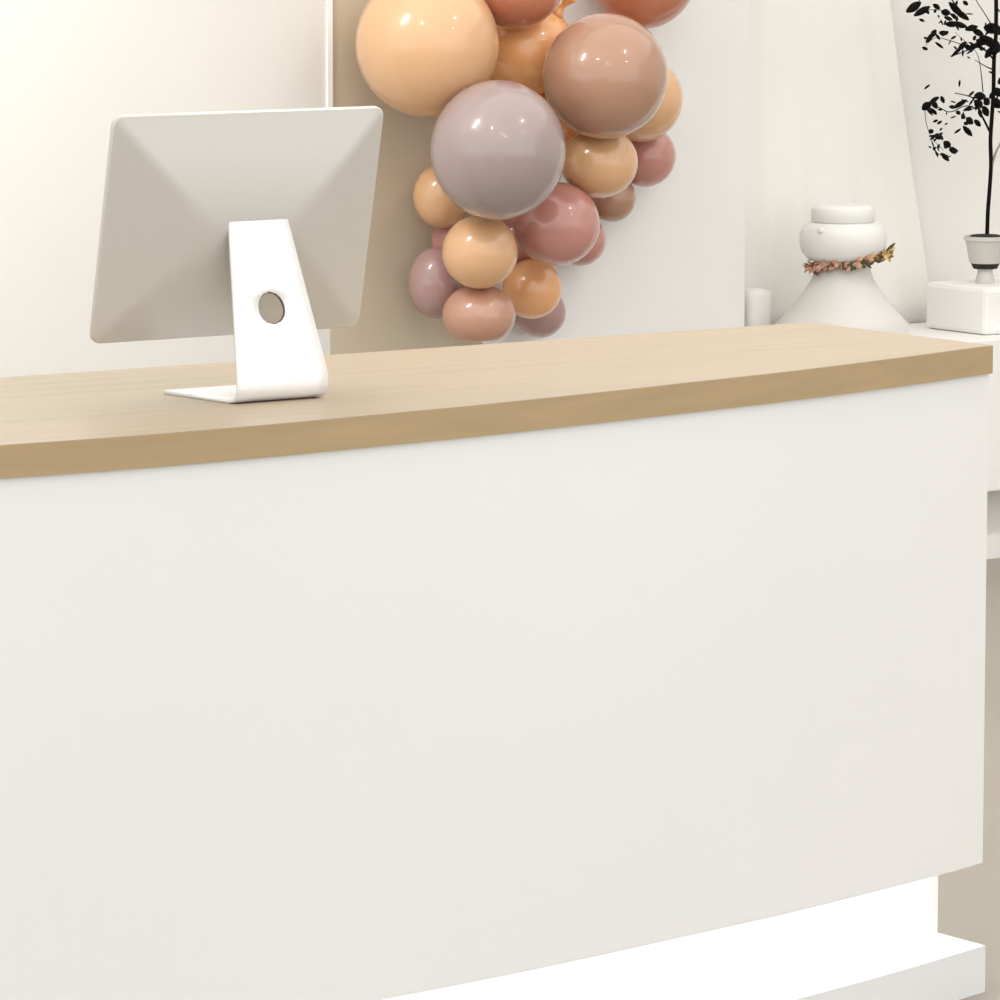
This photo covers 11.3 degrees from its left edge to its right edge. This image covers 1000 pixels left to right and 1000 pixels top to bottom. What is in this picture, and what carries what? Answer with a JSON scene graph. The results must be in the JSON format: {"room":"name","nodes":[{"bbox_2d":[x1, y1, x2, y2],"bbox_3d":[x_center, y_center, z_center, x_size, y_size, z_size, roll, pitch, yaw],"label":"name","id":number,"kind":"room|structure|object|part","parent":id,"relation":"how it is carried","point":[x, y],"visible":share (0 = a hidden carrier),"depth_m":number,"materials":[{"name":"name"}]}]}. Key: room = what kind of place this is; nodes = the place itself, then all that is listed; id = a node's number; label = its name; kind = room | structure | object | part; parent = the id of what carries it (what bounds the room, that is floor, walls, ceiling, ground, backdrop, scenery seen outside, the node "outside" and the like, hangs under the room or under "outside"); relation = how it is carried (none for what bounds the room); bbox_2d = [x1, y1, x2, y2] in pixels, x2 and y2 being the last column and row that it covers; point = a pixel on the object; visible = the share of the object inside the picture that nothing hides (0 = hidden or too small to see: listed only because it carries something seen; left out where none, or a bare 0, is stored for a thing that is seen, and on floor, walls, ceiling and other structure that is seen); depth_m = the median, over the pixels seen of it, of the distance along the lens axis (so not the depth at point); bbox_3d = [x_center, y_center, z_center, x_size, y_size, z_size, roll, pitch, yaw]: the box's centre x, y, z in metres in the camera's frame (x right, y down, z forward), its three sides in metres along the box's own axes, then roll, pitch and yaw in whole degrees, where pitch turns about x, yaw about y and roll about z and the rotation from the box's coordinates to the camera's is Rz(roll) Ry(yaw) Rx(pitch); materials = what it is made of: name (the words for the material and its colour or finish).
{"room":"reception area","nodes":[
{"label":"reception area","id":0,"kind":"room"},
{"bbox_2d":[0,0,745,376],"bbox_3d":[-2.397,-1.137,10.614,7.230,3.130,0.150,-5,9,-34],"label":"wall","id":1,"kind":"structure","parent":0,"point":[68,68],"depth_m":11.85,"materials":[{"name":"paint"}]},
{"bbox_2d":[326,0,332,106],"bbox_3d":[-0.402,-1.676,11.845,0.014,2.380,0.008,-5,9,-34],"label":"trim","id":2,"kind":"structure","parent":1,"relation":"attached to","point":[329,3],"depth_m":11.92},
{"bbox_2d":[355,0,498,116],"bbox_3d":[-0.172,-1.067,11.839,0.337,0.342,0.342,-5,9,-34],"label":"balloon","id":3,"kind":"object","parent":1,"relation":"attached to","point":[415,56],"visible":0.91,"depth_m":11.71,"materials":[{"name":"orange rubber"}]},
{"bbox_2d":[430,80,565,219],"bbox_3d":[-0.007,-0.812,11.734,0.315,0.325,0.322,-5,9,-34],"label":"balloon","id":4,"kind":"object","parent":3,"relation":"attached to","point":[498,147],"visible":1,"depth_m":11.62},
{"bbox_2d":[408,247,463,318],"bbox_3d":[-0.150,-0.517,12.046,0.138,0.171,0.138,4,8,26],"label":"balloon","id":5,"kind":"object","parent":1,"relation":"attached to","point":[430,284],"visible":0.83,"depth_m":11.99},
{"bbox_2d":[442,286,515,341],"bbox_3d":[-0.051,-0.443,11.955,0.175,0.136,0.180,-5,9,-34],"label":"balloon","id":6,"kind":"object","parent":5,"relation":"attached to","point":[468,314],"visible":0.97,"depth_m":11.89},
{"bbox_2d":[442,215,517,288],"bbox_3d":[-0.050,-0.583,11.879,0.178,0.174,0.188,-5,9,-34],"label":"balloon","id":7,"kind":"object","parent":6,"relation":"on","point":[478,253],"visible":0.88,"depth_m":11.81,"materials":[{"name":"orange rubber"}]},
{"bbox_2d":[413,166,466,227],"bbox_3d":[-0.138,-0.723,12.040,0.138,0.152,0.138,4,9,30],"label":"balloon","id":8,"kind":"object","parent":1,"relation":"attached to","point":[431,203],"visible":0.68,"depth_m":11.99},
{"bbox_2d":[431,218,463,246],"bbox_3d":[-0.108,-0.623,12.114,0.115,0.115,0.115,4,8,29],"label":"balloon","id":9,"kind":"object","parent":1,"relation":"attached to","point":[438,235],"visible":0.29,"depth_m":12.07,"materials":[{"name":"pink rubber"}]},
{"bbox_2d":[500,218,531,262],"bbox_3d":[0.048,-0.632,12.203,0.145,0.145,0.145,5,9,34],"label":"balloon","id":10,"kind":"object","parent":1,"relation":"attached to","point":[522,255],"visible":0.21,"depth_m":12.14,"materials":[{"name":"pink rubber"}]},
{"bbox_2d":[502,259,561,318],"bbox_3d":[0.076,-0.506,12.144,0.145,0.144,0.144,5,9,34],"label":"balloon","id":11,"kind":"object","parent":10,"relation":"attached to","point":[534,288],"visible":0.84,"depth_m":12.09,"materials":[{"name":"orange rubber"}]},
{"bbox_2d":[490,0,576,93],"bbox_3d":[0.062,-1.093,12.097,0.230,0.253,0.230,-5,9,-34],"label":"balloon","id":12,"kind":"object","parent":1,"relation":"attached to","point":[522,52],"visible":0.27,"depth_m":12.00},
{"bbox_2d":[485,0,559,28],"bbox_3d":[0.035,-1.227,11.938,0.231,0.231,0.240,-5,9,-34],"label":"balloon","id":13,"kind":"object","parent":12,"relation":"attached to","point":[510,14],"visible":0.88,"depth_m":11.87,"materials":[{"name":"rubber"}]},
{"bbox_2d":[542,13,667,138],"bbox_3d":[0.246,-0.999,11.922,0.297,0.297,0.302,-5,9,-34],"label":"balloon","id":14,"kind":"object","parent":12,"relation":"attached to","point":[605,75],"visible":0.99,"depth_m":11.81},
{"bbox_2d":[515,297,565,337],"bbox_3d":[0.097,-0.456,12.273,0.126,0.126,0.127,3,8,20],"label":"balloon","id":15,"kind":"object","parent":1,"relation":"attached to","point":[548,325],"visible":0.52,"depth_m":12.23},
{"bbox_2d":[540,93,576,141],"bbox_3d":[0.137,-0.897,12.193,0.212,0.212,0.222,-5,9,-34],"label":"balloon","id":16,"kind":"object","parent":1,"relation":"attached to","point":[568,132],"visible":0.02,"depth_m":12.09,"materials":[{"name":"orange rubber"}]},
{"bbox_2d":[562,133,637,197],"bbox_3d":[0.234,-0.805,12.051,0.186,0.171,0.193,-5,9,-34],"label":"balloon","id":17,"kind":"object","parent":16,"relation":"attached to","point":[602,168],"visible":0.77,"depth_m":11.98,"materials":[{"name":"orange rubber"}]},
{"bbox_2d":[514,182,599,265],"bbox_3d":[0.133,-0.655,12.003,0.204,0.199,0.213,-5,9,-34],"label":"balloon","id":18,"kind":"object","parent":17,"relation":"attached to","point":[565,227],"visible":0.84,"depth_m":11.92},
{"bbox_2d":[571,224,605,265],"bbox_3d":[0.195,-0.633,12.318,0.127,0.127,0.127,3,8,20],"label":"balloon","id":19,"kind":"object","parent":1,"relation":"attached to","point":[598,248],"visible":0.23,"depth_m":12.29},
{"bbox_2d":[590,183,635,221],"bbox_3d":[0.274,-0.738,12.366,0.118,0.117,0.117,4,9,29],"label":"balloon","id":20,"kind":"object","parent":1,"relation":"attached to","point":[617,207],"visible":0.43,"depth_m":12.32,"materials":[{"name":"rubber"}]},
{"bbox_2d":[596,0,689,28],"bbox_3d":[0.344,-1.270,12.261,0.257,0.257,0.264,-5,9,-34],"label":"balloon","id":21,"kind":"object","parent":1,"relation":"attached to","point":[649,13],"visible":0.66,"depth_m":12.19,"materials":[{"name":"rubber"}]},
{"bbox_2d":[631,134,675,186],"bbox_3d":[0.355,-0.842,12.388,0.153,0.152,0.152,5,9,35],"label":"balloon","id":22,"kind":"object","parent":1,"relation":"attached to","point":[657,157],"visible":0.51,"depth_m":12.33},
{"bbox_2d":[626,66,682,141],"bbox_3d":[0.337,-0.972,12.267,0.208,0.208,0.218,-5,9,-34],"label":"balloon","id":23,"kind":"object","parent":1,"relation":"attached to","point":[667,115],"visible":0.35,"depth_m":12.21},
{"bbox_2d":[891,0,999,322],"bbox_3d":[-0.934,-1.292,11.803,11.000,3.130,0.150,-5,9,-34],"label":"wall","id":24,"kind":"structure","parent":0,"point":[952,194],"depth_m":13.24,"materials":[{"name":"white paint"}]},
{"bbox_2d":[745,0,928,324],"bbox_3d":[0.858,-1.369,12.925,0.685,1.869,0.018,-5,9,-34],"label":"drape","id":25,"kind":"object","parent":24,"relation":"attached to","point":[826,118],"visible":0.75,"depth_m":12.96,"materials":[{"name":"white fabric"}]},
{"bbox_2d":[938,558,999,999],"bbox_3d":[1.529,1.107,5.890,16.000,0.100,13.600,-5,9,-34],"label":"floor","id":26,"kind":"structure","parent":0,"point":[968,897],"depth_m":8.93,"materials":[{"name":"beige tile"}]},
{"bbox_2d":[0,322,992,999],"bbox_3d":[-0.681,0.385,7.060,3.408,1.030,0.744,-5,9,-34],"label":"reception desk","id":27,"kind":"object","parent":26,"relation":"on","point":[644,666],"visible":1,"depth_m":7.17,"materials":[{"name":"white wood"}]},
{"bbox_2d":[90,106,382,403],"bbox_3d":[-0.365,-0.347,7.126,0.446,0.405,0.176,-5,9,-34],"label":"desktop computer","id":28,"kind":"object","parent":27,"relation":"on","point":[252,226],"visible":1,"depth_m":7.08,"materials":[{"name":"metal"}]},
{"bbox_2d":[0,322,991,445],"bbox_3d":[-0.681,-0.104,6.997,3.400,0.044,0.742,-5,9,-34],"label":"countertop","id":29,"kind":"structure","parent":27,"relation":"on","point":[89,405],"depth_m":7.41,"materials":[{"name":"brown wood"}]},
{"bbox_2d":[909,322,999,558],"bbox_3d":[1.901,-0.223,13.536,2.940,0.560,0.450,-5,9,-34],"label":"countertop","id":30,"kind":"structure","parent":26,"relation":"on","point":[917,329],"depth_m":12.83,"materials":[{"name":"white laminate"}]},
{"bbox_2d":[744,287,772,325],"bbox_3d":[0.635,-0.474,12.819,0.083,0.125,0.100,-5,9,-34],"label":"candle","id":31,"kind":"object","parent":30,"relation":"on","point":[758,301],"visible":0.45,"depth_m":12.77,"materials":[{"name":"wax"}]},
{"bbox_2d":[775,203,909,334],"bbox_3d":[0.863,-0.572,12.732,0.338,0.341,0.338,-5,9,-34],"label":"urn","id":32,"kind":"object","parent":30,"relation":"on","point":[842,232],"visible":0.9,"depth_m":12.65,"materials":[{"name":"ceramic"}]},
{"bbox_3d":[0.802,-0.673,12.636,0.020,0.017,0.020,-5,9,-34],"label":"knob","id":33,"kind":"part","parent":32,"relation":"part of","materials":[{"name":"white ceramic"}]},
{"bbox_3d":[0.863,-0.720,12.713,0.161,0.043,0.161,-5,9,-34],"label":"lid","id":34,"kind":"part","parent":32,"relation":"part of","materials":[{"name":"white ceramic"}]},
{"bbox_2d":[802,243,894,275],"bbox_3d":[0.876,-0.607,12.719,0.213,0.080,0.202,-5,9,-34],"label":"flower garland","id":35,"kind":"object","parent":32,"relation":"attached to","point":[814,267],"visible":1,"depth_m":12.65,"materials":[{"name":"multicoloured plant"}]},
{"bbox_2d":[927,277,999,334],"bbox_3d":[1.271,-0.500,13.028,0.260,0.121,0.240,-5,9,-34],"label":"block","id":36,"kind":"object","parent":30,"relation":"on","point":[966,306],"visible":1,"depth_m":12.93,"materials":[{"name":"white laminate"}]},
{"bbox_2d":[906,0,999,283],"bbox_3d":[1.192,-0.976,12.907,0.442,0.855,0.128,-5,9,-34],"label":"potted tree","id":37,"kind":"object","parent":36,"relation":"on","point":[983,250],"visible":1,"depth_m":12.93,"materials":[{"name":"black plant"}]},
{"bbox_3d":[1.246,-0.643,12.992,0.113,0.070,0.113,-5,9,-34],"label":"pot","id":38,"kind":"part","parent":37,"relation":"part of","materials":[{"name":"white ceramic"}]},
{"bbox_3d":[1.246,-0.602,12.998,0.074,0.014,0.074,-5,9,-34],"label":"pot","id":39,"kind":"part","parent":37,"relation":"part of","materials":[{"name":"ceramic"}]}
]}

